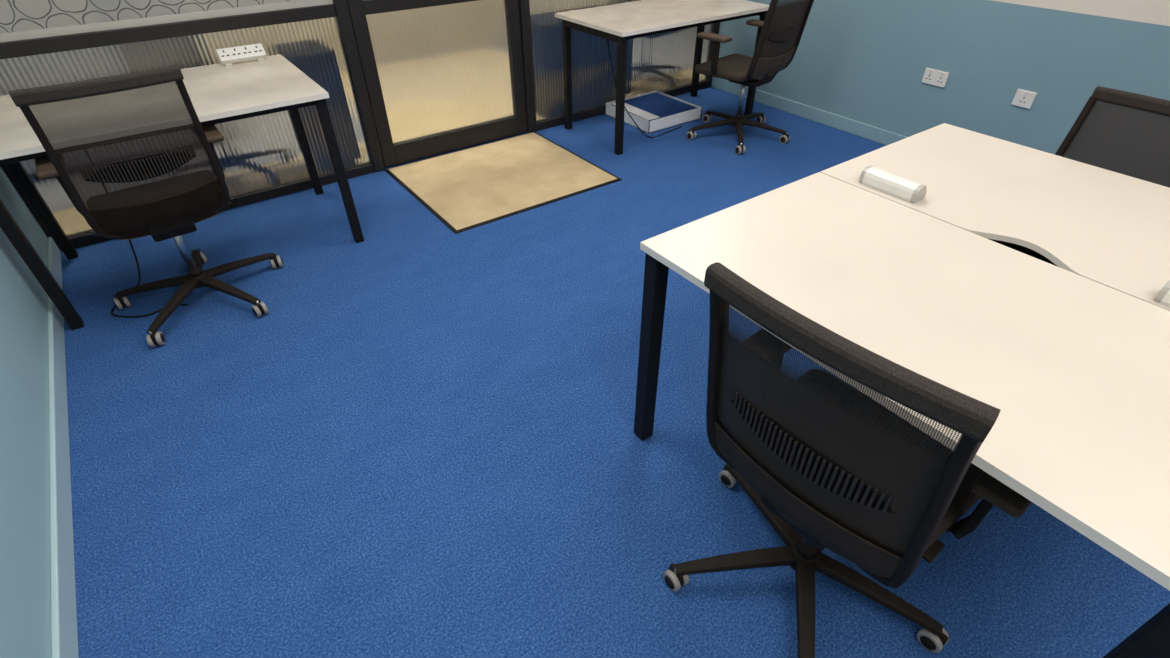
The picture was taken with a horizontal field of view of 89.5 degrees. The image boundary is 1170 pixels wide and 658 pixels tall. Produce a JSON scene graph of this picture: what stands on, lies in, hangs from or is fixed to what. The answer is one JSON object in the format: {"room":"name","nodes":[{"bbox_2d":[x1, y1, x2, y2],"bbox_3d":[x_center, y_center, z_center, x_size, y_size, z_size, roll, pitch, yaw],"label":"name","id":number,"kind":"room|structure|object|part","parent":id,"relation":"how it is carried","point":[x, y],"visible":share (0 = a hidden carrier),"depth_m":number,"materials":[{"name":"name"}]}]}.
{"room":"open-plan office","nodes":[
{"label":"open-plan office","id":0,"kind":"room"},
{"bbox_2d":[0,166,51,657],"bbox_3d":[-1.135,-0.036,0.413,0.120,2.600,5.490,-24,44,-27],"label":"wall","id":1,"kind":"structure","parent":0,"point":[25,554],"depth_m":1.70,"materials":[{"name":"teal paint"}]},
{"bbox_2d":[0,164,61,251],"bbox_3d":[-2.642,-1.421,2.169,0.050,2.600,0.060,-24,44,-27],"label":"trim","id":2,"kind":"structure","parent":1,"relation":"attached to","point":[5,167],"depth_m":2.78,"materials":[{"name":"black metal"}]},
{"bbox_2d":[47,237,78,657],"bbox_3d":[-1.078,0.916,1.231,0.016,0.090,5.310,-24,44,-27],"label":"baseboard","id":3,"kind":"structure","parent":1,"relation":"attached to","point":[64,634],"depth_m":1.74,"materials":[{"name":"white paint"}]},
{"bbox_2d":[0,0,332,42],"bbox_3d":[-1.974,-1.443,2.752,1.580,0.030,0.012,-24,44,-27],"label":"trim","id":4,"kind":"structure","parent":1,"relation":"attached to","point":[41,33],"depth_m":2.73,"materials":[{"name":"grey plastic"}]},
{"bbox_2d":[0,4,336,58],"bbox_3d":[-1.978,-1.411,2.785,1.580,0.060,0.060,-24,44,-27],"label":"window frame","id":5,"kind":"structure","parent":1,"relation":"attached to","point":[37,46],"depth_m":2.75,"materials":[{"name":"black metal"}]},
{"bbox_2d":[0,17,370,236],"bbox_3d":[-1.975,-1.067,3.059,1.580,0.820,0.001,-24,44,-27],"label":"window","id":6,"kind":"structure","parent":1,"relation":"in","point":[255,153],"depth_m":3.15,"materials":[{"name":"clear glass"}]},
{"bbox_2d":[0,0,298,33],"bbox_3d":[-1.983,-2.063,2.267,1.580,1.605,0.001,-24,44,-27],"label":"window","id":7,"kind":"structure","parent":6,"relation":"attached to","point":[15,15],"depth_m":2.60,"materials":[{"name":"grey glass"}]},
{"bbox_2d":[68,163,373,247],"bbox_3d":[-1.973,-0.725,3.331,1.580,0.055,0.060,-24,44,-27],"label":"trim","id":8,"kind":"structure","parent":1,"relation":"attached to","point":[87,238],"depth_m":3.40,"materials":[{"name":"black metal"}]},
{"bbox_2d":[61,87,1169,657],"bbox_3d":[0.790,0.159,2.317,4.790,0.100,5.470,-24,44,-27],"label":"floor","id":9,"kind":"structure","parent":0,"point":[425,444],"depth_m":1.90,"materials":[{"name":"blue carpet"}]},
{"bbox_2d":[9,65,282,346],"bbox_3d":[-1.694,-0.546,2.346,0.678,0.995,0.677,-26,45,-29],"label":"office chair","id":10,"kind":"object","parent":9,"relation":"on","point":[158,173],"visible":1,"depth_m":2.07,"materials":[{"name":"black fabric"}]},
{"bbox_3d":[-1.899,-0.517,2.257,0.124,0.225,0.047,-26,45,-29],"label":"armrest","id":11,"kind":"part","parent":10,"relation":"part of","materials":[{"name":"black plastic"}]},
{"bbox_3d":[-1.520,-0.767,1.857,0.449,0.044,0.052,-26,45,-29],"label":"rail","id":12,"kind":"part","parent":10,"relation":"part of","materials":[{"name":"plastic"}]},
{"bbox_3d":[-1.548,-0.618,2.023,0.437,0.410,0.097,-26,45,-29],"label":"panel","id":13,"kind":"part","parent":10,"relation":"part of","materials":[{"name":"brown fabric"}]},
{"bbox_3d":[-1.563,-0.584,2.074,0.458,0.542,0.142,-26,45,-29],"label":"backrest","id":14,"kind":"part","parent":10,"relation":"part of","materials":[{"name":"black fabric"}]},
{"bbox_3d":[-1.583,-0.674,2.452,0.124,0.225,0.047,-26,45,-29],"label":"armrest","id":15,"kind":"part","parent":10,"relation":"part of","materials":[{"name":"black plastic"}]},
{"bbox_2d":[111,239,187,317],"bbox_3d":[-2.009,-0.421,2.433,0.497,0.702,0.250,30,47,32],"label":"power cable","id":16,"kind":"object","parent":9,"relation":"on","point":[130,242],"visible":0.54,"depth_m":2.59,"materials":[{"name":"black plastic"}]},
{"bbox_2d":[0,43,363,329],"bbox_3d":[-1.859,-0.732,2.732,1.265,0.812,0.810,-24,44,-27],"label":"desk","id":17,"kind":"object","parent":9,"relation":"on","point":[218,93],"depth_m":2.58,"materials":[{"name":"white laminate"}]},
{"bbox_3d":[-2.132,-0.292,2.256,0.042,0.718,0.042,-24,44,-27],"label":"leg","id":18,"kind":"part","parent":17,"relation":"part of","materials":[{"name":"black metal"}]},
{"bbox_3d":[-2.534,-0.637,2.695,0.042,0.718,0.042,-24,44,-27],"label":"leg","id":19,"kind":"part","parent":17,"relation":"part of","materials":[{"name":"black metal"}]},
{"bbox_3d":[-1.854,-0.953,2.543,1.241,0.042,0.663,-24,44,-27],"label":"frame","id":20,"kind":"part","parent":17,"relation":"part of","materials":[{"name":"black metal"}]},
{"bbox_3d":[-1.703,-1.362,2.928,0.210,0.072,0.070,-24,44,-27],"label":"socket strip","id":21,"kind":"part","parent":17,"relation":"part of","materials":[{"name":"white plastic"}]},
{"bbox_3d":[-1.562,-1.079,3.240,0.042,0.718,0.042,-24,44,-27],"label":"leg","id":22,"kind":"part","parent":17,"relation":"part of","materials":[{"name":"black metal"}]},
{"bbox_3d":[-1.159,-0.733,2.801,0.042,0.718,0.042,-24,44,-27],"label":"leg","id":23,"kind":"part","parent":17,"relation":"part of","materials":[{"name":"black metal"}]},
{"bbox_2d":[333,0,384,172],"bbox_3d":[-1.313,-2.023,2.913,0.065,2.600,0.080,-24,44,-27],"label":"trim","id":24,"kind":"structure","parent":9,"relation":"on","point":[343,18],"depth_m":3.36,"materials":[{"name":"black metal"}]},
{"bbox_2d":[385,132,621,233],"bbox_3d":[-0.518,-0.954,3.641,1.110,0.009,1.005,-24,44,-27],"label":"entrance mat","id":25,"kind":"object","parent":9,"relation":"on","point":[469,188],"visible":1,"depth_m":3.58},
{"bbox_2d":[518,0,536,132],"bbox_3d":[-0.401,-2.437,3.424,0.065,2.600,0.080,-24,44,-27],"label":"trim","id":26,"kind":"structure","parent":9,"relation":"on","point":[524,5],"depth_m":3.92,"materials":[{"name":"black metal"}]},
{"bbox_2d":[346,0,526,166],"bbox_3d":[-0.839,-2.022,3.308,1.048,2.080,0.092,-24,44,-27],"label":"door","id":27,"kind":"structure","parent":26,"relation":"attached to","point":[441,76],"depth_m":3.66,"materials":[{"name":"clear glass"}]},
{"bbox_2d":[607,40,681,137],"bbox_3d":[0.409,-1.666,3.975,0.576,0.706,0.245,1,39,2],"label":"power cable","id":28,"kind":"object","parent":9,"relation":"on","point":[607,40],"visible":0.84,"depth_m":4.04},
{"bbox_2d":[605,91,701,132],"bbox_3d":[0.509,-1.639,4.432,0.506,0.085,0.506,-24,44,-27],"label":"cardboard tray","id":29,"kind":"object","parent":9,"relation":"on","point":[647,126],"visible":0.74,"depth_m":4.29,"materials":[{"name":"white cardboard"}]},
{"bbox_2d":[555,0,768,154],"bbox_3d":[0.542,-1.833,4.149,1.310,0.740,0.705,-24,44,-27],"label":"desk","id":30,"kind":"object","parent":9,"relation":"on","point":[619,23],"visible":0.91,"depth_m":3.83,"materials":[{"name":"white laminate"}]},
{"bbox_3d":[-0.121,-1.732,4.046,0.042,0.718,0.042,-24,44,-27],"label":"leg","id":31,"kind":"part","parent":30,"relation":"part of","materials":[{"name":"black metal"}]},
{"bbox_3d":[0.220,-1.439,3.675,0.042,0.718,0.042,-24,44,-27],"label":"leg","id":32,"kind":"part","parent":30,"relation":"part of","materials":[{"name":"black metal"}]},
{"bbox_3d":[0.547,-2.083,3.939,1.286,0.042,0.558,-24,44,-27],"label":"frame","id":33,"kind":"part","parent":30,"relation":"part of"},
{"bbox_3d":[0.888,-2.190,4.612,0.042,0.718,0.042,-24,44,-27],"label":"leg","id":34,"kind":"part","parent":30,"relation":"part of","materials":[{"name":"black metal"}]},
{"bbox_3d":[1.229,-1.897,4.240,0.042,0.718,0.042,-24,44,-27],"label":"leg","id":35,"kind":"part","parent":30,"relation":"part of","materials":[{"name":"black metal"}]},
{"bbox_2d":[686,0,813,154],"bbox_3d":[1.072,-1.762,3.848,0.673,0.997,0.695,-30,47,-32],"label":"office chair","id":36,"kind":"object","parent":9,"relation":"on","point":[782,28],"visible":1,"depth_m":3.71,"materials":[{"name":"black fabric"}]},
{"bbox_3d":[0.855,-1.723,3.746,0.124,0.225,0.047,-30,47,-32],"label":"armrest","id":37,"kind":"part","parent":36,"relation":"part of","materials":[{"name":"black plastic"}]},
{"bbox_3d":[1.007,-1.732,3.910,0.473,0.045,0.380,-30,47,-32],"label":"seat","id":38,"kind":"part","parent":36,"relation":"part of","materials":[{"name":"grey fabric"}]},
{"bbox_3d":[1.199,-1.807,3.583,0.458,0.542,0.142,-30,47,-32],"label":"backrest","id":39,"kind":"part","parent":36,"relation":"part of","materials":[{"name":"black fabric"}]},
{"bbox_3d":[1.215,-1.841,3.534,0.437,0.410,0.097,-30,47,-32],"label":"panel","id":40,"kind":"part","parent":36,"relation":"part of","materials":[{"name":"brown fabric"}]},
{"bbox_2d":[663,262,1031,657],"bbox_3d":[0.588,0.266,1.301,0.669,0.995,0.682,-28,46,-30],"label":"office chair","id":41,"kind":"object","parent":9,"relation":"on","point":[825,462],"visible":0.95,"depth_m":1.02,"materials":[{"name":"black plastic"}]},
{"bbox_3d":[0.386,0.171,1.012,0.097,0.410,0.437,-28,46,-30],"label":"panel","id":42,"kind":"part","parent":41,"relation":"part of","materials":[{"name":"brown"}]},
{"bbox_3d":[0.405,0.206,1.060,0.142,0.542,0.458,-28,46,-30],"label":"backrest","id":43,"kind":"part","parent":41,"relation":"part of","materials":[{"name":"black fabric"}]},
{"bbox_3d":[0.348,0.018,0.851,0.052,0.044,0.449,-28,46,-30],"label":"rail","id":44,"kind":"part","parent":41,"relation":"part of","materials":[{"name":"plastic"}]},
{"bbox_3d":[0.625,0.296,1.363,0.380,0.045,0.473,-28,46,-30],"label":"seat","id":45,"kind":"part","parent":41,"relation":"part of","materials":[{"name":"grey fabric"}]},
{"bbox_3d":[0.757,0.338,1.203,0.047,0.225,0.124,-28,46,-30],"label":"armrest","id":46,"kind":"part","parent":41,"relation":"part of","materials":[{"name":"black plastic"}]},
{"bbox_2d":[634,123,1169,657],"bbox_3d":[1.106,0.096,1.718,1.484,0.740,1.220,-24,44,-27],"label":"desk","id":47,"kind":"object","parent":9,"relation":"on","point":[1024,282],"visible":1,"depth_m":1.37,"materials":[{"name":"white laminate"}]},
{"bbox_3d":[0.194,0.074,1.771,0.048,0.719,0.048,-24,44,-27],"label":"leg","id":48,"kind":"part","parent":47,"relation":"part of","materials":[{"name":"black metal"}]},
{"bbox_2d":[859,166,926,202],"bbox_3d":[0.916,-0.434,1.753,0.060,0.047,0.180,-24,44,-27],"label":"module","id":49,"kind":"object","parent":47,"relation":"on","point":[903,188],"visible":1,"depth_m":1.73,"materials":[{"name":"white plastic"}]},
{"bbox_2d":[989,239,1057,266],"bbox_3d":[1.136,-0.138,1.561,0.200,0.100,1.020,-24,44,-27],"label":"hole","id":50,"kind":"object","parent":47,"relation":"on","point":[1025,250],"depth_m":1.60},
{"bbox_3d":[0.870,0.654,1.034,0.048,0.719,0.048,-24,44,-27],"label":"leg","id":51,"kind":"part","parent":47,"relation":"part of","materials":[{"name":"black metal"}]},
{"bbox_2d":[1154,280,1169,306],"bbox_3d":[1.348,-0.047,1.262,0.060,0.047,0.180,-24,44,-27],"label":"module","id":52,"kind":"object","parent":47,"relation":"on","point":[1163,297],"visible":1,"depth_m":1.30,"materials":[{"name":"white plastic"}]},
{"bbox_2d":[1055,86,1169,187],"bbox_3d":[1.681,-0.299,2.093,0.669,0.880,0.682,-21,43,-24],"label":"office chair","id":53,"kind":"object","parent":9,"relation":"on","point":[1119,131],"visible":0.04,"depth_m":2.06,"materials":[{"name":"black fabric"}]},
{"bbox_3d":[1.881,-0.488,2.102,0.142,0.542,0.458,-21,43,-24],"label":"backrest","id":54,"kind":"part","parent":53,"relation":"part of","materials":[{"name":"black plastic"}]},
{"bbox_3d":[1.940,-0.729,1.959,0.052,0.044,0.449,-21,43,-24],"label":"rail","id":55,"kind":"part","parent":53,"relation":"part of","materials":[{"name":"plastic"}]},
{"bbox_2d":[719,0,1169,154],"bbox_3d":[2.686,-1.769,2.553,0.120,2.600,5.490,-24,44,-27],"label":"wall","id":56,"kind":"structure","parent":0,"point":[864,61],"depth_m":3.41,"materials":[{"name":"teal paint"}]},
{"bbox_2d":[529,0,712,121],"bbox_3d":[0.329,-2.112,4.349,1.720,0.820,0.001,-24,44,-27],"label":"window","id":57,"kind":"structure","parent":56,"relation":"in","point":[662,61],"depth_m":4.30,"materials":[{"name":"clear glass"}]},
{"bbox_2d":[536,80,711,130],"bbox_3d":[0.352,-1.779,4.633,1.770,0.055,0.060,-24,44,-27],"label":"trim","id":58,"kind":"structure","parent":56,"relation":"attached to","point":[556,121],"depth_m":4.43,"materials":[{"name":"black metal"}]},
{"bbox_2d":[707,22,719,80],"bbox_3d":[1.047,-2.438,4.752,0.050,0.820,0.060,-24,44,-27],"label":"trim","id":59,"kind":"structure","parent":56,"relation":"attached to","point":[716,26],"depth_m":4.79,"materials":[{"name":"black metal"}]},
{"bbox_2d":[711,77,906,144],"bbox_3d":[2.633,-0.767,3.309,0.016,0.090,5.310,-24,44,-27],"label":"baseboard","id":60,"kind":"structure","parent":56,"relation":"attached to","point":[873,133],"depth_m":4.32,"materials":[{"name":"blue paint"}]},
{"bbox_2d":[922,68,949,87],"bbox_3d":[2.130,-1.529,3.590,0.016,0.086,0.146,-24,44,-27],"label":"wall socket","id":61,"kind":"object","parent":56,"relation":"attached to","point":[934,77],"visible":1,"depth_m":3.58,"materials":[{"name":"white plastic"}]},
{"bbox_2d":[1011,89,1036,108],"bbox_3d":[2.429,-1.273,3.265,0.016,0.086,0.100,-24,44,-27],"label":"wall socket","id":62,"kind":"object","parent":56,"relation":"attached to","point":[1022,98],"visible":1,"depth_m":3.26,"materials":[{"name":"white plastic"}]},
{"bbox_3d":[0.520,-1.639,4.442,0.450,0.012,0.470,-25,44,-27],"label":"tile","id":63,"kind":"structure","parent":0,"visible":0},
{"bbox_3d":[0.520,-1.649,4.436,0.450,0.012,0.470,-24,44,-27],"label":"tile","id":64,"kind":"structure","parent":63,"relation":"on","visible":0},
{"bbox_3d":[0.520,-1.658,4.428,0.450,0.012,0.470,-24,44,-27],"label":"tile","id":65,"kind":"structure","parent":64,"relation":"on","visible":0},
{"bbox_2d":[611,93,696,120],"bbox_3d":[0.520,-1.668,4.421,0.450,0.012,0.470,-25,44,-27],"label":"tile","id":66,"kind":"object","parent":65,"relation":"on","point":[657,104],"depth_m":4.42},
{"bbox_3d":[0.362,-1.603,4.329,0.090,0.001,0.440,-24,44,-26],"label":"paper sheet","id":67,"kind":"object","parent":66,"relation":"on","visible":0},
{"bbox_2d":[612,103,658,119],"bbox_3d":[0.368,-1.607,4.332,0.090,0.001,0.440,-25,45,-27],"label":"paper sheet","id":68,"kind":"object","parent":67,"relation":"on","point":[630,108],"visible":0.79,"depth_m":4.29,"materials":[{"name":"white paper"}]}
]}

